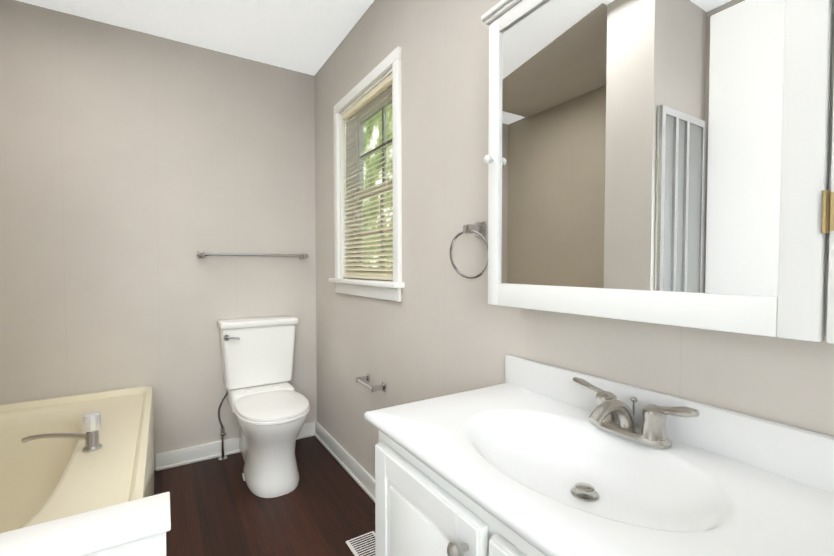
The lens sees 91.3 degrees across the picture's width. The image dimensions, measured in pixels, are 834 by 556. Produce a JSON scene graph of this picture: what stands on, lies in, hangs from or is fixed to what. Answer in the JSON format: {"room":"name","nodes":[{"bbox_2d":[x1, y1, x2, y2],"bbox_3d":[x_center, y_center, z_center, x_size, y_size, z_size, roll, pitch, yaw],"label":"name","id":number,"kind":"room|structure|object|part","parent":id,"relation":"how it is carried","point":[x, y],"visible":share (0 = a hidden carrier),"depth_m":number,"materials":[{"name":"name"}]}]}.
{"room":"bathroom","nodes":[
{"label":"bathroom","id":0,"kind":"room"},
{"bbox_2d":[86,532,165,555],"bbox_3d":[-0.751,0.853,0.921,0.320,0.552,0.155,-1,2,-32],"label":"wall","id":1,"kind":"structure","parent":0,"point":[154,545],"depth_m":0.91,"materials":[{"name":"white paint"}]},
{"bbox_2d":[0,492,170,555],"bbox_3d":[-0.747,0.570,0.911,0.335,0.015,0.167,-1,2,-32],"label":"trim","id":2,"kind":"structure","parent":1,"relation":"on","point":[91,532],"depth_m":0.91,"materials":[{"name":"white wood"}]},
{"bbox_2d":[0,0,316,469],"bbox_3d":[-1.606,-0.129,2.294,2.349,2.440,0.140,-1,2,-32],"label":"wall","id":3,"kind":"structure","parent":0,"point":[138,170],"depth_m":2.27,"materials":[{"name":"paint"}]},
{"bbox_2d":[155,422,314,470],"bbox_3d":[-1.087,1.038,2.552,0.923,0.092,0.026,-1,2,-32],"label":"baseboard","id":4,"kind":"structure","parent":3,"relation":"attached to","point":[187,454],"depth_m":2.43,"materials":[{"name":"white wood"}]},
{"bbox_2d":[197,251,308,258],"bbox_3d":[-1.005,-0.141,2.540,0.646,0.040,0.076,-1,2,-32],"label":"towel rail","id":5,"kind":"object","parent":3,"relation":"attached to","point":[201,254],"visible":1,"depth_m":2.49,"materials":[{"name":"silver metal"}]},
{"bbox_2d":[16,0,373,75],"bbox_3d":[-0.503,-1.349,0.489,2.349,0.100,4.312,-1,2,-32],"label":"ceiling","id":6,"kind":"structure","parent":0,"point":[306,36],"depth_m":2.15,"materials":[{"name":"white paint"}]},
{"bbox_2d":[154,436,374,555],"bbox_3d":[-0.503,1.190,0.559,2.349,0.100,4.312,-1,2,-32],"label":"floor","id":7,"kind":"structure","parent":0,"point":[325,506],"depth_m":1.93,"materials":[{"name":"brown wood"}]},
{"bbox_2d":[0,386,153,532],"bbox_3d":[-1.546,0.818,1.396,1.062,0.597,1.480,-1,2,-32],"label":"bathtub","id":8,"kind":"object","parent":7,"relation":"on","point":[65,456],"visible":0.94,"depth_m":1.81,"materials":[{"name":"beige plastic"}]},
{"bbox_2d":[21,412,101,452],"bbox_3d":[-1.343,0.583,1.540,0.252,0.136,0.154,-1,2,-32],"label":"faucet","id":9,"kind":"object","parent":8,"relation":"on","point":[91,442],"depth_m":1.54,"materials":[{"name":"silver metal"}]},
{"bbox_2d":[217,315,309,497],"bbox_3d":[-0.838,0.672,2.282,0.444,0.838,0.719,-1,2,-32],"label":"toilet","id":10,"kind":"object","parent":7,"relation":"on","point":[269,406],"visible":1,"depth_m":2.30,"materials":[{"name":"white ceramic"}]},
{"bbox_3d":[-1.052,0.338,2.317,0.083,0.032,0.024,-1,2,-32],"label":"lever","id":11,"kind":"part","parent":10,"relation":"part of","materials":[{"name":"silver metal"}]},
{"bbox_3d":[-0.970,0.446,2.494,0.436,0.398,0.210,-1,2,-32],"label":"tank","id":12,"kind":"part","parent":10,"relation":"part of","materials":[{"name":"white ceramic"}]},
{"bbox_3d":[-0.783,0.678,2.201,0.364,0.052,0.522,-1,2,-32],"label":"seat","id":13,"kind":"part","parent":10,"relation":"part of","materials":[{"name":"white plastic"}]},
{"bbox_2d":[346,531,374,555],"bbox_3d":[-0.172,1.106,1.625,0.130,0.006,0.275,-1,2,-32],"label":"floor vent","id":14,"kind":"object","parent":7,"relation":"in","point":[363,545],"visible":0.79,"depth_m":1.69,"materials":[{"name":"white metal"}]},
{"bbox_2d":[364,354,833,555],"bbox_3d":[0.395,0.690,0.574,0.509,0.899,1.250,-1,2,-32],"label":"bathroom vanity","id":15,"kind":"object","parent":7,"relation":"on","point":[529,457],"visible":1,"depth_m":0.74,"materials":[{"name":"painted wood"},{"name":"cultured marble"},{"name":"brushed nickel"}]},
{"bbox_2d":[573,377,699,448],"bbox_3d":[0.396,0.278,0.816,0.153,0.088,0.260,-1,2,-32],"label":"faucet","id":16,"kind":"object","parent":15,"relation":"on","point":[652,434],"depth_m":0.80,"materials":[{"name":"grey metal"}]},
{"bbox_2d":[314,0,833,478],"bbox_3d":[0.472,-0.095,1.048,0.140,2.440,4.172,-1,2,-32],"label":"wall","id":17,"kind":"structure","parent":0,"point":[419,341],"depth_m":1.48,"materials":[{"name":"paint"}]},
{"bbox_2d":[314,421,374,502],"bbox_3d":[-0.217,1.052,2.030,0.026,0.092,1.832,-1,2,-32],"label":"baseboard","id":18,"kind":"structure","parent":17,"relation":"attached to","point":[364,477],"depth_m":2.31,"materials":[{"name":"white wood"}]},
{"bbox_2d":[329,46,404,301],"bbox_3d":[-0.232,-0.454,2.120,0.190,1.095,0.816,-1,2,-32],"label":"window","id":19,"kind":"structure","parent":17,"relation":"in","point":[368,169],"depth_m":2.15,"materials":[{"name":"white wood"}]},
{"bbox_3d":[-0.470,-0.478,2.398,0.020,0.958,0.052,-1,2,-32],"label":"trim","id":20,"kind":"part","parent":19,"relation":"part of","materials":[{"name":"white wood"}]},
{"bbox_3d":[-0.278,-0.975,2.077,0.020,0.052,0.776,-1,2,-32],"label":"trim","id":21,"kind":"part","parent":19,"relation":"part of","materials":[{"name":"white wood"}]},
{"bbox_3d":[-0.178,-0.471,2.153,0.045,0.934,0.648,-1,2,-32],"label":"sash","id":22,"kind":"part","parent":19,"relation":"part of","materials":[{"name":"white wood"}]},
{"bbox_3d":[-0.183,-0.471,2.151,0.003,0.918,0.628,-1,2,-32],"label":"glass","id":23,"kind":"part","parent":19,"relation":"part of","materials":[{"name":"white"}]},
{"bbox_3d":[-0.087,-0.461,1.784,0.020,0.958,0.052,-1,2,-32],"label":"trim","id":24,"kind":"part","parent":19,"relation":"part of","materials":[{"name":"white wood"}]},
{"bbox_2d":[355,374,385,391],"bbox_3d":[-0.230,0.514,1.994,0.070,0.040,0.212,-1,2,-32],"label":"paper holder","id":25,"kind":"object","parent":17,"relation":"attached to","point":[362,379],"visible":1,"depth_m":1.95,"materials":[{"name":"silver metal"}]},
{"bbox_2d":[449,221,487,278],"bbox_3d":[0.177,-0.090,1.318,0.074,0.186,0.153,-1,2,-32],"label":"towel ring","id":26,"kind":"object","parent":17,"relation":"attached to","point":[478,229],"visible":0.92,"depth_m":1.31,"materials":[{"name":"silver metal"}]},
{"bbox_2d":[481,0,833,343],"bbox_3d":[0.547,-0.309,0.647,0.145,0.792,1.212,-1,2,-32],"label":"upper cabinet","id":27,"kind":"object","parent":17,"relation":"attached to","point":[667,162],"visible":1,"depth_m":0.73,"materials":[{"name":"white wood"}]},
{"bbox_3d":[0.195,-0.320,1.102,0.028,0.024,0.024,-1,2,-32],"label":"knob","id":28,"kind":"part","parent":27,"relation":"part of","materials":[{"name":"white"}]},
{"bbox_2d":[500,0,784,296],"bbox_3d":[0.516,-0.306,0.631,0.004,0.686,1.108,-1,2,-32],"label":"mirror glass","id":29,"kind":"object","parent":27,"relation":"attached to","point":[642,142],"depth_m":0.77,"materials":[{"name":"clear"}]}
]}

